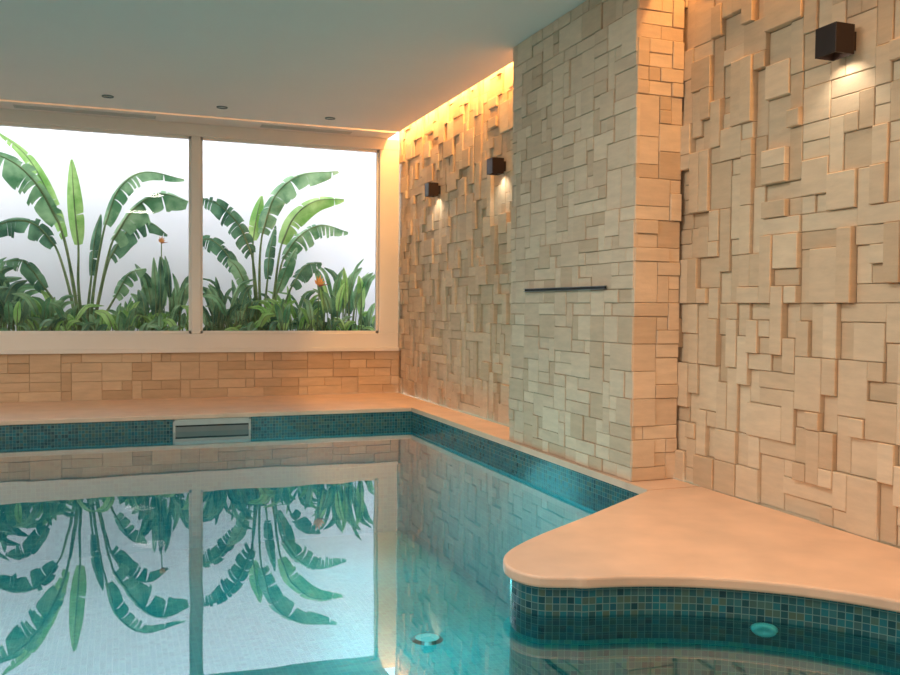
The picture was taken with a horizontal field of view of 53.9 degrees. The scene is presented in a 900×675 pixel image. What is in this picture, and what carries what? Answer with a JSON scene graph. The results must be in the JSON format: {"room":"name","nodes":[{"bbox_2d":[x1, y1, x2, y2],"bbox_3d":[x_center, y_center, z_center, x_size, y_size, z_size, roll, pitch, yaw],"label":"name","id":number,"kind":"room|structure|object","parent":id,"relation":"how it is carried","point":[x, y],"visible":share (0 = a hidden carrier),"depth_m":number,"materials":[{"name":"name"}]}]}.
{"room":"indoor swimming pool","nodes":[
{"label":"indoor swimming pool","id":0,"kind":"room"},
{"bbox_2d":[0,351,401,402],"bbox_3d":[-5.286,0.544,10.928,9.770,0.688,0.215,0,2,-21],"label":"wall","id":1,"kind":"structure","parent":0,"point":[102,376],"depth_m":11.54,"materials":[{"name":"stone"}]},
{"bbox_2d":[0,122,378,333],"bbox_3d":[-4.495,-1.327,11.121,7.440,2.560,0.060,0,2,-21],"label":"window","id":2,"kind":"structure","parent":1,"relation":"in","point":[1,123],"depth_m":11.54,"materials":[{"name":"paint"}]},
{"bbox_2d":[0,108,398,353],"bbox_3d":[-5.287,-1.279,10.815,9.700,2.960,0.220,0,2,-21],"label":"frame","id":3,"kind":"object","parent":1,"relation":"attached to","point":[386,339],"visible":0.9,"depth_m":11.63,"materials":[{"name":"paint"}]},
{"bbox_2d":[0,0,585,138],"bbox_3d":[-2.587,-2.700,3.740,10.200,0.400,15.400,0,2,-21],"label":"ceiling","id":4,"kind":"structure","parent":0,"point":[377,68],"depth_m":8.30,"materials":[{"name":"paint"}]},
{"bbox_2d":[13,105,155,118],"bbox_3d":[-4.427,-2.747,10.785,1.600,0.008,0.160,0,2,-21],"label":"ceiling vent","id":5,"kind":"object","parent":4,"relation":"in","point":[15,106],"depth_m":10.77,"materials":[{"name":"grey metal"}]},
{"bbox_2d":[102,95,113,97],"bbox_3d":[-3.853,-2.713,9.965,0.130,0.013,0.130,0,2,-21],"label":"recessed light","id":6,"kind":"object","parent":4,"relation":"in","point":[103,96],"visible":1,"depth_m":9.97,"materials":[{"name":"plastic"}]},
{"bbox_2d":[216,106,227,108],"bbox_3d":[-2.694,-2.720,10.463,0.130,0.013,0.130,0,2,-21],"label":"recessed light","id":7,"kind":"object","parent":4,"relation":"in","point":[220,107],"visible":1,"depth_m":10.46,"materials":[{"name":"plastic"}]},
{"bbox_2d":[260,125,351,133],"bbox_3d":[-1.899,-2.756,11.732,1.200,0.008,0.160,0,2,-21],"label":"ceiling vent","id":8,"kind":"object","parent":4,"relation":"in","point":[263,126],"depth_m":11.72,"materials":[{"name":"grey metal"}]},
{"bbox_2d":[398,0,899,548],"bbox_3d":[1.992,-0.846,5.632,0.290,3.950,15.200,0,2,-21],"label":"wall","id":9,"kind":"structure","parent":0,"point":[788,366],"depth_m":5.52,"materials":[{"name":"stone"}]},
{"bbox_2d":[425,182,440,196],"bbox_3d":[-0.212,-1.829,10.967,0.165,0.160,0.150,0,2,-21],"label":"wall sconce","id":10,"kind":"object","parent":9,"relation":"attached to","point":[432,189],"visible":1,"depth_m":10.90,"materials":[{"name":"metal"}]},
{"bbox_2d":[487,157,505,174],"bbox_3d":[0.483,-1.761,9.114,0.165,0.160,0.150,0,2,-21],"label":"wall sconce","id":11,"kind":"object","parent":9,"relation":"attached to","point":[495,165],"visible":1,"depth_m":9.05,"materials":[{"name":"metal"}]},
{"bbox_2d":[815,21,855,60],"bbox_3d":[2.101,-1.603,4.801,0.165,0.160,0.150,0,2,-21],"label":"wall sconce","id":12,"kind":"object","parent":9,"relation":"attached to","point":[836,40],"visible":1,"depth_m":4.74,"materials":[{"name":"metal"}]},
{"bbox_3d":[-2.634,2.647,3.918,10.200,0.200,15.400,0,2,-21],"label":"floor","id":13,"kind":"structure","parent":0,"visible":0},
{"bbox_2d":[0,411,899,674],"bbox_3d":[-2.377,1.852,3.096,9.690,1.450,13.265,0,2,-21],"label":"swimming pool","id":14,"kind":"object","parent":13,"relation":"on","point":[324,544],"visible":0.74,"depth_m":7.67,"materials":[{"name":"tile"}]},
{"bbox_2d":[173,417,250,431],"bbox_3d":[-2.642,1.004,9.849,0.840,0.208,0.018,0,2,-21],"label":"skimmer","id":15,"kind":"object","parent":14,"relation":"attached to","point":[240,423],"visible":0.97,"depth_m":9.84,"materials":[{"name":"plastic"}]},
{"bbox_2d":[0,392,438,425],"bbox_3d":[-4.953,0.849,9.958,9.690,0.050,1.855,0,2,-21],"label":"coping","id":16,"kind":"object","parent":14,"relation":"on","point":[52,412],"visible":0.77,"depth_m":10.45,"materials":[{"name":"stone"}]},
{"bbox_2d":[411,633,442,645],"bbox_3d":[-0.184,2.440,7.181,0.260,0.020,0.260,0,2,-21],"label":"pool light","id":17,"kind":"object","parent":14,"relation":"in","point":[426,639],"visible":1,"depth_m":7.14,"materials":[{"name":"metal"}]},
{"bbox_2d":[411,406,697,493],"bbox_3d":[0.612,0.952,8.346,0.400,0.050,5.074,0,2,-21],"label":"coping","id":18,"kind":"object","parent":14,"relation":"on","point":[492,431],"visible":0.83,"depth_m":8.00,"materials":[{"name":"stone"}]},
{"bbox_2d":[510,440,672,481],"bbox_3d":[1.063,0.995,7.194,0.365,0.049,2.070,0,2,-21],"label":"footing","id":19,"kind":"object","parent":14,"relation":"on","point":[510,440],"visible":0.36,"depth_m":6.68,"materials":[{"name":"stone"}]},
{"bbox_2d":[509,0,684,480],"bbox_3d":[1.088,-0.954,7.132,0.386,3.850,2.074,0,2,-21],"label":"stone pillar","id":20,"kind":"structure","parent":19,"relation":"on","point":[598,91],"depth_m":6.55,"materials":[{"name":"beige stone"}]},
{"bbox_2d":[523,286,605,291],"bbox_3d":[0.892,-0.388,7.085,0.018,0.028,1.380,0,2,-21],"label":"spout","id":21,"kind":"object","parent":20,"relation":"attached to","point":[580,287],"visible":1,"depth_m":7.00,"materials":[{"name":"metal"}]},
{"bbox_2d":[503,487,899,612],"bbox_3d":[-1.430,1.196,0.592,9.710,0.055,8.010,0,2,-21],"label":"ledge","id":22,"kind":"object","parent":14,"relation":"on","point":[693,537],"visible":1,"depth_m":4.36,"materials":[{"name":"stone"}]},
{"bbox_2d":[750,622,777,636],"bbox_3d":[1.401,1.306,3.948,0.120,0.060,0.035,1,2,17],"label":"pool light","id":23,"kind":"object","parent":14,"relation":"attached to","point":[762,629],"visible":1,"depth_m":3.94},
{"label":"outside","id":24,"kind":"structure","parent":0,"visible":0},
{"bbox_3d":[-6.121,0.435,11.773,12.360,0.635,1.860,0,2,-21],"label":"planter bed","id":25,"kind":"object","parent":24,"visible":0},
{"bbox_2d":[0,301,22,330],"label":"plants","id":26,"kind":"object","parent":25,"relation":"on","point":[17,309],"depth_m":11.27,"materials":[{"name":"green plant"}]},
{"bbox_2d":[0,257,38,330],"bbox_3d":[-6.145,-0.464,11.576,1.504,1.188,0.925,0,2,-21],"label":"leafy shrub","id":27,"kind":"object","parent":25,"relation":"on","point":[6,289],"visible":0.7,"depth_m":11.61,"materials":[{"name":"green plant"}]},
{"bbox_2d":[31,308,74,330],"label":"plants","id":28,"kind":"object","parent":25,"relation":"on","point":[44,325],"depth_m":11.58,"materials":[{"name":"green plant"}]},
{"bbox_2d":[4,290,102,330],"bbox_3d":[-5.322,-0.253,11.885,1.269,0.764,0.856,0,2,-21],"label":"leafy shrub","id":29,"kind":"object","parent":25,"relation":"on","point":[41,310],"visible":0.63,"depth_m":11.69,"materials":[{"name":"green plant"}]},
{"bbox_2d":[0,133,188,330],"bbox_3d":[-4.928,-1.313,12.023,2.780,2.879,0.555,0,2,-18],"label":"banana plant","id":30,"kind":"object","parent":25,"relation":"on","point":[13,173],"visible":0.89,"depth_m":11.98,"materials":[{"name":"green plant"}]},
{"bbox_2d":[95,301,137,330],"label":"plants","id":31,"kind":"object","parent":25,"relation":"on","point":[107,317],"depth_m":11.86,"materials":[{"name":"green plant"}]},
{"bbox_2d":[75,297,169,330],"bbox_3d":[-4.438,-0.220,12.190,1.411,0.693,0.794,0,2,-16],"label":"leafy shrub","id":32,"kind":"object","parent":25,"relation":"on","point":[123,311],"visible":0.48,"depth_m":12.16,"materials":[{"name":"green plant"}]},
{"bbox_2d":[131,236,188,330],"bbox_3d":[-3.964,-0.640,12.419,0.903,1.524,0.581,-1,2,-31],"label":"plant","id":33,"kind":"object","parent":25,"relation":"on","point":[156,288],"visible":0.74,"depth_m":12.28,"materials":[{"name":"green plant"}]},
{"bbox_2d":[140,304,188,330],"label":"plants","id":34,"kind":"object","parent":25,"relation":"on","point":[184,323],"depth_m":12.12,"materials":[{"name":"green plant"}]},
{"bbox_2d":[188,277,282,330],"bbox_3d":[-3.110,-0.377,12.734,1.326,0.992,0.922,0,2,-21],"label":"leafy shrub","id":35,"kind":"object","parent":25,"relation":"on","point":[216,301],"visible":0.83,"depth_m":12.56,"materials":[{"name":"green plant"}]},
{"bbox_2d":[203,171,347,330],"bbox_3d":[-2.564,-1.183,12.945,2.282,2.595,0.514,0,2,-21],"label":"banana plant","id":36,"kind":"object","parent":25,"relation":"on","point":[260,218],"visible":0.84,"depth_m":12.87,"materials":[{"name":"green plant"}]},
{"bbox_2d":[203,299,374,330],"label":"plants","id":37,"kind":"object","parent":25,"relation":"on","point":[308,312],"depth_m":12.65,"materials":[{"name":"green plant"}]},
{"bbox_2d":[248,286,340,330],"bbox_3d":[-2.298,-0.320,12.964,1.410,0.880,0.758,0,2,-21],"label":"leafy shrub","id":38,"kind":"object","parent":25,"relation":"on","point":[296,313],"visible":0.51,"depth_m":12.93,"materials":[{"name":"green plant"}]},
{"bbox_2d":[313,259,374,330],"bbox_3d":[-1.594,-0.533,13.248,1.074,1.296,0.882,0,2,-21],"label":"plant","id":39,"kind":"object","parent":25,"relation":"on","point":[343,296],"visible":0.84,"depth_m":13.12,"materials":[{"name":"green plant"}]},
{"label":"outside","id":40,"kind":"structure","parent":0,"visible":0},
{"bbox_2d":[0,126,398,330],"bbox_3d":[-5.911,-1.484,12.903,14.000,4.400,0.200,0,2,-21],"label":"sky","id":41,"kind":"structure","parent":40,"point":[237,174],"depth_m":13.45,"materials":[{"name":"white"}]}
]}

